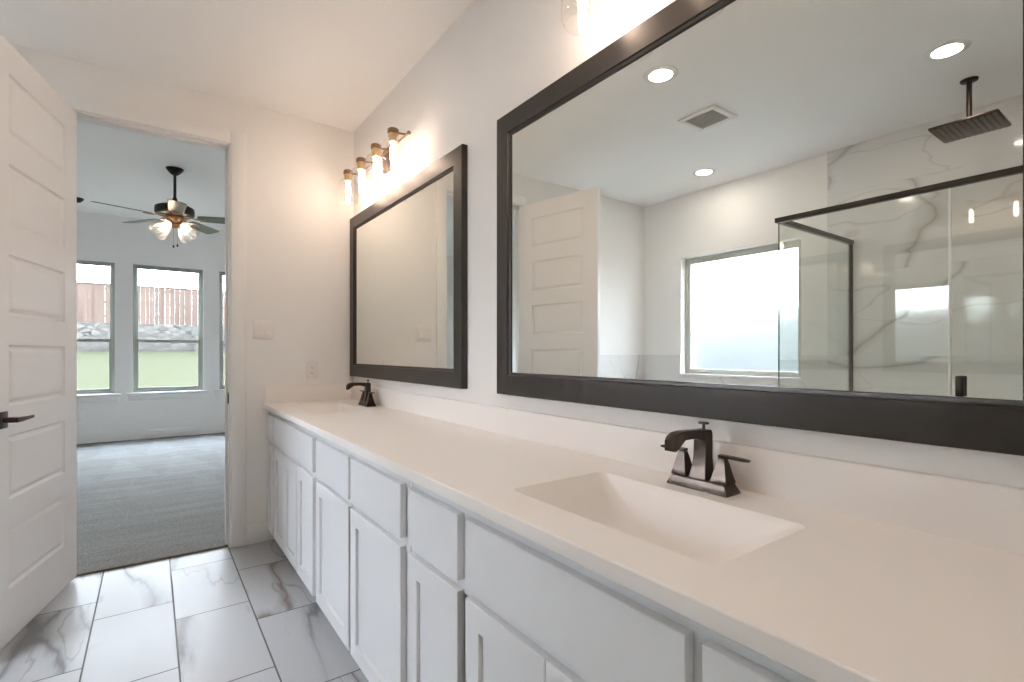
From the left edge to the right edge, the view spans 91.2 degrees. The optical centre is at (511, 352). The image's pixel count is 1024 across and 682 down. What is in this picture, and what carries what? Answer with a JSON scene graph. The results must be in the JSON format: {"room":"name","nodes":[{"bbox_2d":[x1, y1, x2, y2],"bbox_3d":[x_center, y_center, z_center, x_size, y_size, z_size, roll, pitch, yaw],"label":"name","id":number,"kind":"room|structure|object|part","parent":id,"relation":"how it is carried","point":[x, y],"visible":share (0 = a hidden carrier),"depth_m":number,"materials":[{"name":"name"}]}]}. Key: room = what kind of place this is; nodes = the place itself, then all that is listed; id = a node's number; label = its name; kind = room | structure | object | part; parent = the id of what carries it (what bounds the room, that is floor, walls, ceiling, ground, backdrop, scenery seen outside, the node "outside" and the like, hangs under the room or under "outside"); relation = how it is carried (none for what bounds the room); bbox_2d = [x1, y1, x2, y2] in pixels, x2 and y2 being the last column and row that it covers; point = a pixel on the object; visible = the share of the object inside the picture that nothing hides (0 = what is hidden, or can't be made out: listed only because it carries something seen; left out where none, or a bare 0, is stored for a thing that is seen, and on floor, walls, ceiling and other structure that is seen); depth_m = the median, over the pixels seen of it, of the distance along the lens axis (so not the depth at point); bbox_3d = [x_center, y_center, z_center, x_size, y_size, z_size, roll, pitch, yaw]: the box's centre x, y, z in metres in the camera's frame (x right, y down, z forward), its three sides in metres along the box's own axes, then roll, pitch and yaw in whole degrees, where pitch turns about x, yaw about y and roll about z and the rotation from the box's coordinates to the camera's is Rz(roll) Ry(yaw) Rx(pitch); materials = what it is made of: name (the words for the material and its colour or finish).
{"room":"bathroom","nodes":[
{"label":"bathroom","id":0,"kind":"room"},
{"bbox_2d":[77,211,224,434],"bbox_3d":[-4.945,-0.315,6.889,5.200,2.980,0.120,0,0,-36],"label":"wall","id":1,"kind":"structure","parent":0,"point":[100,237],"depth_m":6.79,"materials":[{"name":"paint"}]},
{"bbox_2d":[77,260,120,402],"bbox_3d":[-5.578,-0.276,6.401,0.932,1.834,0.155,0,0,-36],"label":"window","id":2,"kind":"structure","parent":1,"relation":"in","point":[95,395],"depth_m":6.62,"materials":[{"name":"paint"}]},
{"bbox_3d":[-5.615,-0.652,6.453,0.730,1.010,0.016,0,0,-36],"label":"sash","id":3,"kind":"part","parent":2,"relation":"part of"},
{"bbox_3d":[-5.602,0.159,6.434,0.730,0.682,0.030,0,0,-36],"label":"sash","id":4,"kind":"part","parent":2,"relation":"part of","materials":[{"name":"clear glass"}]},
{"bbox_3d":[-5.562,0.550,6.378,0.932,0.027,0.100,0,0,-36],"label":"sill","id":5,"kind":"part","parent":2,"relation":"part of","materials":[{"name":"paint"}]},
{"bbox_2d":[77,424,224,443],"bbox_3d":[-4.906,1.109,6.835,5.200,0.117,0.014,0,0,-36],"label":"baseboard","id":6,"kind":"structure","parent":1,"relation":"attached to","point":[171,432],"depth_m":6.81,"materials":[{"name":"paint"}]},
{"bbox_2d":[127,264,208,400],"bbox_3d":[-4.770,-0.276,6.981,0.934,1.834,0.155,0,0,-36],"label":"window","id":7,"kind":"structure","parent":1,"relation":"in","point":[176,392],"depth_m":6.96,"materials":[{"name":"paint"}]},
{"bbox_3d":[-4.753,0.550,6.959,0.934,0.027,0.100,0,0,-36],"label":"sill","id":8,"kind":"part","parent":7,"relation":"part of","materials":[{"name":"paint"}]},
{"bbox_3d":[-4.807,-0.652,7.033,0.732,1.010,0.016,0,0,-36],"label":"sash","id":9,"kind":"part","parent":7,"relation":"part of","materials":[{"name":"clear glass"}]},
{"bbox_3d":[-4.794,0.159,7.015,0.732,0.682,0.030,0,0,-36],"label":"sash","id":10,"kind":"part","parent":7,"relation":"part of","materials":[{"name":"clear glass"}]},
{"bbox_2d":[214,271,224,396],"bbox_3d":[-3.953,-0.276,7.567,0.932,1.834,0.155,0,0,-36],"label":"window","id":11,"kind":"structure","parent":1,"relation":"in","point":[219,393],"depth_m":7.36,"materials":[{"name":"paint"}]},
{"bbox_3d":[-3.982,-0.329,7.608,0.802,1.729,0.055,0,0,-36],"label":"frame","id":12,"kind":"part","parent":11,"relation":"part of","materials":[{"name":"grey"}]},
{"bbox_3d":[-3.991,-0.652,7.619,0.730,1.010,0.016,0,0,-36],"label":"sash","id":13,"kind":"part","parent":11,"relation":"part of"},
{"bbox_3d":[-3.977,0.159,7.601,0.730,0.682,0.030,0,0,-36],"label":"sash","id":14,"kind":"part","parent":11,"relation":"part of","materials":[{"name":"clear glass"}]},
{"bbox_2d":[77,121,224,228],"bbox_3d":[-3.529,-1.855,4.916,5.440,0.100,4.977,0,0,-36],"label":"ceiling","id":15,"kind":"structure","parent":0,"point":[117,167],"depth_m":5.06,"materials":[{"name":"paint"}]},
{"bbox_2d":[77,197,83,202],"bbox_3d":[-5.070,-1.780,5.864,0.110,0.049,0.110,0,0,-36],"label":"ceiling fitting","id":16,"kind":"object","parent":15,"relation":"attached to","point":[79,200],"visible":0.67,"depth_m":5.85,"materials":[{"name":"metal"}]},
{"bbox_2d":[90,166,224,247],"bbox_3d":[-3.281,-1.412,4.887,1.248,0.784,1.191,0,0,-36],"label":"ceiling fan","id":17,"kind":"object","parent":15,"relation":"hanging from","point":[175,212],"visible":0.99,"depth_m":4.90,"materials":[{"name":"metal"}]},
{"bbox_3d":[-3.558,-1.328,4.586,0.143,0.036,0.442,0,0,36],"label":"blade","id":18,"kind":"part","parent":17,"relation":"part of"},
{"bbox_3d":[-3.708,-1.328,5.057,0.442,0.036,0.143,0,0,18],"label":"blade","id":19,"kind":"part","parent":17,"relation":"part of","materials":[{"name":"grey wood"}]},
{"bbox_3d":[-3.326,-1.189,4.760,0.161,0.160,0.166,0,0,-36],"label":"lamp shade","id":20,"kind":"part","parent":17,"relation":"part of","materials":[{"name":"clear glass"}]},
{"bbox_3d":[-3.316,-1.221,4.805,0.051,0.062,0.071,0,0,24],"label":"bulb","id":21,"kind":"part","parent":17,"relation":"part of","materials":[{"name":"white glass"}]},
{"bbox_3d":[-3.063,-1.328,4.583,0.143,0.036,0.442,0,0,-36],"label":"blade","id":22,"kind":"part","parent":17,"relation":"part of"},
{"bbox_3d":[-3.188,-1.221,4.914,0.071,0.062,0.051,0,0,-15],"label":"bulb","id":23,"kind":"part","parent":17,"relation":"part of","materials":[{"name":"white glass"}]},
{"bbox_3d":[-3.143,-1.189,4.907,0.166,0.160,0.161,0,0,-36],"label":"lamp shade","id":24,"kind":"part","parent":17,"relation":"part of","materials":[{"name":"white glass"}]},
{"bbox_3d":[-3.306,-1.328,5.346,0.143,0.036,0.442,0,0,0],"label":"blade","id":25,"kind":"part","parent":17,"relation":"part of","materials":[{"name":"grey wood"}]},
{"bbox_3d":[-2.907,-1.328,5.053,0.442,0.036,0.143,0,0,-18],"label":"blade","id":26,"kind":"part","parent":17,"relation":"part of","materials":[{"name":"grey wood"}]},
{"bbox_2d":[11,44,353,539],"bbox_3d":[-2.374,-0.172,2.608,3.316,2.694,0.120,0,0,-36],"label":"wall","id":27,"kind":"structure","parent":0,"point":[298,228],"depth_m":3.18,"materials":[{"name":"paint"}]},
{"bbox_2d":[56,91,245,547],"bbox_3d":[-2.043,-0.079,2.846,0.934,2.508,0.156,0,0,-36],"label":"door frame","id":28,"kind":"structure","parent":27,"relation":"in","point":[88,110],"depth_m":3.02,"materials":[{"name":"paint"}]},
{"bbox_2d":[0,34,76,649],"bbox_3d":[-2.114,-0.042,2.254,0.159,2.402,0.783,0,0,-19],"label":"door","id":29,"kind":"structure","parent":28,"relation":"attached to","point":[38,128],"depth_m":2.22,"materials":[{"name":"paint"}]},
{"bbox_3d":[-1.982,0.264,2.010,0.061,0.066,0.158,0,0,-22],"label":"handle","id":30,"kind":"part","parent":29,"relation":"part of","materials":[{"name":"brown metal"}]},
{"bbox_2d":[76,545,227,576],"bbox_3d":[-2.026,1.171,2.822,0.750,0.009,0.008,0,0,-36],"label":"trim","id":31,"kind":"structure","parent":27,"relation":"attached to","point":[225,545],"depth_m":2.81,"materials":[{"name":"metal"}]},
{"bbox_2d":[246,521,267,544],"bbox_3d":[-1.573,1.113,3.100,0.124,0.125,0.014,0,0,-36],"label":"baseboard","id":32,"kind":"structure","parent":27,"relation":"attached to","point":[257,532],"depth_m":3.09,"materials":[{"name":"paint"}]},
{"bbox_2d":[253,320,273,338],"bbox_3d":[-1.544,-0.143,3.121,0.116,0.116,0.015,0,0,-36],"label":"light switch","id":33,"kind":"object","parent":27,"relation":"attached to","point":[262,329],"visible":1,"depth_m":3.12,"materials":[{"name":"white plastic"}]},
{"bbox_2d":[306,361,317,378],"bbox_3d":[-1.311,0.113,3.291,0.072,0.116,0.010,0,0,-36],"label":"wall outlet","id":34,"kind":"object","parent":27,"relation":"attached to","point":[311,366],"visible":1,"depth_m":3.29,"materials":[{"name":"white plastic"}]},
{"bbox_2d":[309,365,314,374],"bbox_3d":[-1.310,0.113,3.289,0.035,0.068,0.004,0,0,-36],"label":"receptacle","id":35,"kind":"object","parent":34,"relation":"attached to","point":[311,367],"depth_m":3.29,"materials":[{"name":"white plastic"}]},
{"bbox_2d":[0,432,368,681],"bbox_3d":[-2.076,1.220,2.892,5.200,0.110,9.960,0,0,-36],"label":"floor","id":36,"kind":"structure","parent":0,"point":[243,613],"depth_m":2.41,"materials":[{"name":"tile"}]},
{"bbox_2d":[268,412,318,595],"bbox_3d":[-0.984,0.762,2.840,0.543,0.826,1.116,0,0,-36],"label":"vanity cabinet","id":37,"kind":"object","parent":36,"relation":"on","point":[292,477],"visible":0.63,"depth_m":2.55,"materials":[{"name":"paint"}]},
{"bbox_3d":[-1.464,0.460,3.059,0.019,0.156,0.173,0,0,-36],"label":"drawer","id":38,"kind":"part","parent":37,"relation":"part of","materials":[{"name":"paint"}]},
{"bbox_3d":[-1.464,0.828,3.059,0.019,0.530,0.173,0,0,-36],"label":"door","id":39,"kind":"part","parent":37,"relation":"part of","materials":[{"name":"paint"}]},
{"bbox_3d":[-1.316,0.828,2.853,0.019,0.530,0.282,0,0,-36],"label":"door","id":40,"kind":"part","parent":37,"relation":"part of","materials":[{"name":"paint"}]},
{"bbox_3d":[-1.149,0.828,2.620,0.019,0.530,0.284,0,0,-36],"label":"door","id":41,"kind":"part","parent":37,"relation":"part of","materials":[{"name":"paint"}]},
{"bbox_3d":[-1.143,0.460,2.612,0.019,0.156,0.876,0,0,-36],"label":"false drawer","id":42,"kind":"part","parent":37,"relation":"part of","materials":[{"name":"paint"}]},
{"bbox_3d":[-0.973,0.828,2.375,0.019,0.530,0.294,0,0,-36],"label":"door","id":43,"kind":"part","parent":37,"relation":"part of","materials":[{"name":"paint"}]},
{"bbox_2d":[316,436,410,681],"bbox_3d":[-0.372,0.762,1.987,0.543,0.826,0.975,0,0,-36],"label":"vanity cabinet","id":44,"kind":"object","parent":36,"relation":"on","point":[363,548],"visible":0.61,"depth_m":1.72,"materials":[{"name":"paint"}]},
{"bbox_3d":[-0.723,0.460,2.027,0.019,0.156,0.448,0,0,-36],"label":"drawer","id":45,"kind":"part","parent":44,"relation":"part of","materials":[{"name":"paint"}]},
{"bbox_3d":[-0.723,0.828,2.027,0.019,0.530,0.448,0,0,-36],"label":"door","id":46,"kind":"part","parent":44,"relation":"part of","materials":[{"name":"paint"}]},
{"bbox_3d":[-0.448,0.460,1.643,0.019,0.156,0.452,0,0,-36],"label":"drawer","id":47,"kind":"part","parent":44,"relation":"part of","materials":[{"name":"paint"}]},
{"bbox_3d":[-0.448,0.828,1.643,0.019,0.530,0.452,0,0,-36],"label":"door","id":48,"kind":"part","parent":44,"relation":"part of","materials":[{"name":"paint"}]},
{"bbox_2d":[408,481,814,681],"bbox_3d":[0.292,0.762,1.062,0.543,0.826,1.292,0,0,-36],"label":"vanity cabinet","id":49,"kind":"object","parent":36,"relation":"on","point":[487,602],"visible":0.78,"depth_m":0.97,"materials":[{"name":"paint"}]},
{"bbox_3d":[-0.203,0.460,1.303,0.019,0.156,0.282,0,0,-36],"label":"drawer","id":50,"kind":"part","parent":49,"relation":"part of","materials":[{"name":"paint"}]},
{"bbox_3d":[-0.203,0.828,1.303,0.019,0.530,0.282,0,0,-36],"label":"door","id":51,"kind":"part","parent":49,"relation":"part of","materials":[{"name":"paint"}]},
{"bbox_3d":[-0.017,0.828,1.042,0.019,0.530,0.287,0,0,-36],"label":"door","id":52,"kind":"part","parent":49,"relation":"part of","materials":[{"name":"paint"}]},
{"bbox_3d":[0.155,0.828,0.803,0.019,0.530,0.296,0,0,-36],"label":"door","id":53,"kind":"part","parent":49,"relation":"part of","materials":[{"name":"paint"}]},
{"bbox_3d":[0.071,0.460,0.921,0.019,0.156,0.586,0,0,-36],"label":"false drawer","id":54,"kind":"part","parent":49,"relation":"part of","materials":[{"name":"paint"}]},
{"bbox_2d":[264,384,1023,681],"bbox_3d":[-0.323,0.324,1.905,0.560,0.217,3.412,0,0,-36],"label":"countertop","id":55,"kind":"structure","parent":49,"relation":"on","point":[826,569],"depth_m":0.89,"materials":[{"name":"stone"}]},
{"bbox_2d":[293,403,368,413],"bbox_3d":[-1.047,0.374,2.875,0.301,0.115,0.522,0,0,-36],"label":"basin","id":56,"kind":"object","parent":55,"relation":"in","point":[325,408],"depth_m":3.05,"materials":[{"name":"white ceramic"}]},
{"bbox_2d":[346,380,375,406],"bbox_3d":[-0.906,0.239,2.978,0.149,0.155,0.228,0,0,-36],"label":"faucet","id":57,"kind":"object","parent":55,"relation":"on","point":[366,399],"visible":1,"depth_m":2.97,"materials":[{"name":"brown metal"}]},
{"bbox_3d":[-0.909,0.234,2.977,0.143,0.117,0.044,0,0,-36],"label":"spout","id":58,"kind":"part","parent":57,"relation":"part of","materials":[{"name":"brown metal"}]},
{"bbox_3d":[-0.869,0.305,3.005,0.056,0.024,0.156,0,0,-36],"label":"plate","id":59,"kind":"part","parent":57,"relation":"part of","materials":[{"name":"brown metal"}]},
{"bbox_3d":[-0.838,0.266,2.963,0.039,0.055,0.039,0,0,-36],"label":"handle","id":60,"kind":"part","parent":57,"relation":"part of","materials":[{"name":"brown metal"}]},
{"bbox_2d":[513,472,804,564],"bbox_3d":[0.269,0.374,1.041,0.301,0.115,0.522,0,0,-36],"label":"basin","id":61,"kind":"object","parent":55,"relation":"in","point":[696,529],"depth_m":1.12,"materials":[{"name":"white ceramic"}]},
{"bbox_2d":[661,421,749,497],"bbox_3d":[0.407,0.239,1.148,0.149,0.155,0.228,0,0,-36],"label":"faucet","id":62,"kind":"object","parent":55,"relation":"on","point":[699,475],"visible":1,"depth_m":1.15,"materials":[{"name":"brown metal"}]},
{"bbox_3d":[0.399,0.234,1.239,0.016,0.007,0.070,0,0,-36],"label":"lever","id":63,"kind":"part","parent":62,"relation":"part of","materials":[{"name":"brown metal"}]},
{"bbox_3d":[0.415,0.266,1.217,0.039,0.055,0.039,0,0,-36],"label":"handle","id":64,"kind":"part","parent":62,"relation":"part of","materials":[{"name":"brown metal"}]},
{"bbox_3d":[0.405,0.234,1.146,0.143,0.117,0.044,0,0,-36],"label":"spout","id":65,"kind":"part","parent":62,"relation":"part of","materials":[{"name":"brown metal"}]},
{"bbox_3d":[0.450,0.173,1.179,0.012,0.022,0.024,0,0,-36],"label":"lift rod","id":66,"kind":"part","parent":62,"relation":"part of","materials":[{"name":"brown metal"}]},
{"bbox_3d":[0.445,0.305,1.175,0.056,0.024,0.156,0,0,-36],"label":"plate","id":67,"kind":"part","parent":62,"relation":"part of","materials":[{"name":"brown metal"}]},
{"bbox_3d":[0.476,0.266,1.133,0.039,0.055,0.039,0,0,-36],"label":"handle","id":68,"kind":"part","parent":62,"relation":"part of","materials":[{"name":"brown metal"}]},
{"bbox_3d":[0.491,0.234,1.111,0.016,0.007,0.070,0,0,-36],"label":"lever","id":69,"kind":"part","parent":62,"relation":"part of","materials":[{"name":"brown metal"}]},
{"bbox_3d":[0.348,0.460,0.535,0.019,0.156,0.314,0,0,-36],"label":"drawer","id":70,"kind":"part","parent":49,"relation":"part of","materials":[{"name":"paint"}]},
{"bbox_2d":[0,0,473,131],"bbox_3d":[-0.956,-1.569,0.633,3.316,0.100,4.983,0,0,-36],"label":"ceiling","id":71,"kind":"structure","parent":0,"point":[332,63],"depth_m":2.44,"materials":[{"name":"paint"}]},
{"bbox_2d":[354,0,1023,487],"bbox_3d":[0.377,-0.172,1.516,0.120,2.694,4.863,0,0,-36],"label":"wall","id":72,"kind":"structure","parent":0,"point":[497,55],"depth_m":2.04,"materials":[{"name":"paint"}]},
{"bbox_2d":[338,127,410,203],"bbox_3d":[-0.788,-1.062,2.872,0.190,0.255,0.841,0,0,-36],"label":"vanity light","id":73,"kind":"object","parent":72,"relation":"attached to","point":[388,156],"visible":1,"depth_m":2.86,"materials":[{"name":"white glass"}]},
{"bbox_2d":[344,173,351,182],"bbox_3d":[-1.026,-1.093,3.144,0.050,0.044,0.050,0,0,-36],"label":"socket","id":74,"kind":"object","parent":73,"relation":"attached to","point":[348,178],"depth_m":3.12,"materials":[{"name":"gold metal"}]},
{"bbox_3d":[-1.026,-1.020,3.144,0.029,0.101,0.029,0,0,-36],"label":"bulb","id":75,"kind":"part","parent":73,"relation":"part of","materials":[{"name":"white glass"}]},
{"bbox_2d":[357,161,365,170],"bbox_3d":[-0.886,-1.093,2.950,0.050,0.044,0.050,0,0,-36],"label":"socket","id":76,"kind":"object","parent":73,"relation":"attached to","point":[361,165],"depth_m":2.93,"materials":[{"name":"gold metal"}]},
{"bbox_3d":[-0.886,-1.020,2.950,0.029,0.101,0.029,0,0,-36],"label":"bulb","id":77,"kind":"part","parent":73,"relation":"part of","materials":[{"name":"white glass"}]},
{"bbox_2d":[371,148,380,158],"bbox_3d":[-0.746,-1.093,2.754,0.050,0.044,0.050,0,0,-36],"label":"socket","id":78,"kind":"object","parent":73,"relation":"attached to","point":[376,152],"depth_m":2.74,"materials":[{"name":"gold metal"}]},
{"bbox_3d":[-0.746,-1.020,2.754,0.029,0.101,0.029,0,0,-36],"label":"bulb","id":79,"kind":"part","parent":73,"relation":"part of","materials":[{"name":"white glass"}]},
{"bbox_3d":[-0.719,-1.125,2.920,0.021,0.130,0.130,0,0,-36],"label":"plate","id":80,"kind":"part","parent":73,"relation":"part of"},
{"bbox_2d":[388,132,397,143],"bbox_3d":[-0.606,-1.093,2.560,0.050,0.044,0.050,0,0,-36],"label":"socket","id":81,"kind":"object","parent":73,"relation":"attached to","point":[393,136],"depth_m":2.54,"materials":[{"name":"gold metal"}]},
{"bbox_3d":[-0.606,-1.020,2.560,0.029,0.101,0.029,0,0,-36],"label":"bulb","id":82,"kind":"part","parent":73,"relation":"part of","materials":[{"name":"white glass"}]},
{"bbox_2d":[350,144,467,388],"bbox_3d":[-0.653,-0.378,2.822,0.030,1.073,1.529,0,0,-36],"label":"wall mirror","id":83,"kind":"object","parent":72,"relation":"attached to","point":[409,247],"visible":1,"depth_m":2.60,"materials":[{"name":"brown mirror"}]},
{"bbox_2d":[356,171,452,368],"bbox_3d":[-0.653,-0.378,2.822,0.006,0.921,1.377,0,0,-36],"label":"mirror glass","id":84,"kind":"object","parent":83,"relation":"attached to","point":[404,248],"depth_m":2.68,"materials":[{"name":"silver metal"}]},
{"bbox_2d":[561,0,604,28],"bbox_3d":[0.440,-1.062,1.160,0.190,0.255,0.842,0,0,-36],"label":"vanity light","id":85,"kind":"object","parent":72,"relation":"attached to","point":[582,4],"visible":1,"depth_m":1.43,"materials":[{"name":"white glass"}]},
{"bbox_3d":[0.202,-1.020,1.433,0.029,0.101,0.029,0,0,-36],"label":"bulb","id":86,"kind":"part","parent":85,"relation":"part of","materials":[{"name":"white glass"}]},
{"bbox_2d":[351,386,1023,554],"bbox_3d":[-0.104,0.267,2.062,0.021,0.103,3.412,0,0,-36],"label":"backsplash","id":87,"kind":"structure","parent":72,"relation":"attached to","point":[987,514],"depth_m":1.04,"materials":[{"name":"stone"}]},
{"bbox_2d":[497,0,1023,455],"bbox_3d":[0.403,-0.377,1.350,0.030,1.075,1.552,0,0,-36],"label":"wall mirror","id":88,"kind":"object","parent":72,"relation":"attached to","point":[808,215],"visible":1,"depth_m":1.09,"materials":[{"name":"brown mirror"}]},
{"label":"outside","id":89,"kind":"structure","parent":0,"visible":0},
{"bbox_2d":[77,351,224,389],"bbox_3d":[-4.665,0.855,6.499,80.000,1.840,40.000,0,0,-36],"label":"lawn","id":90,"kind":"structure","parent":89,"point":[155,368],"depth_m":16.44,"materials":[{"name":"green plant"}]},
{"bbox_2d":[77,322,224,350],"bbox_3d":[-16.473,-0.510,22.950,60.000,1.570,0.500,0,0,-36],"label":"wall","id":91,"kind":"structure","parent":90,"relation":"on","point":[85,330],"depth_m":22.72,"materials":[{"name":"stone"}]},
{"bbox_2d":[77,282,224,325],"bbox_3d":[-16.402,-2.145,23.013,28.189,1.760,0.200,0,0,-36],"label":"fence","id":92,"kind":"object","parent":91,"relation":"on","point":[156,305],"visible":0.22,"depth_m":22.88,"materials":[{"name":"brown wood"}]},
{"bbox_3d":[-16.461,-3.005,22.934,28.000,0.040,0.140,0,0,-36],"label":"cap rail","id":93,"kind":"part","parent":92,"relation":"part of","materials":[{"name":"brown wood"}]}
]}

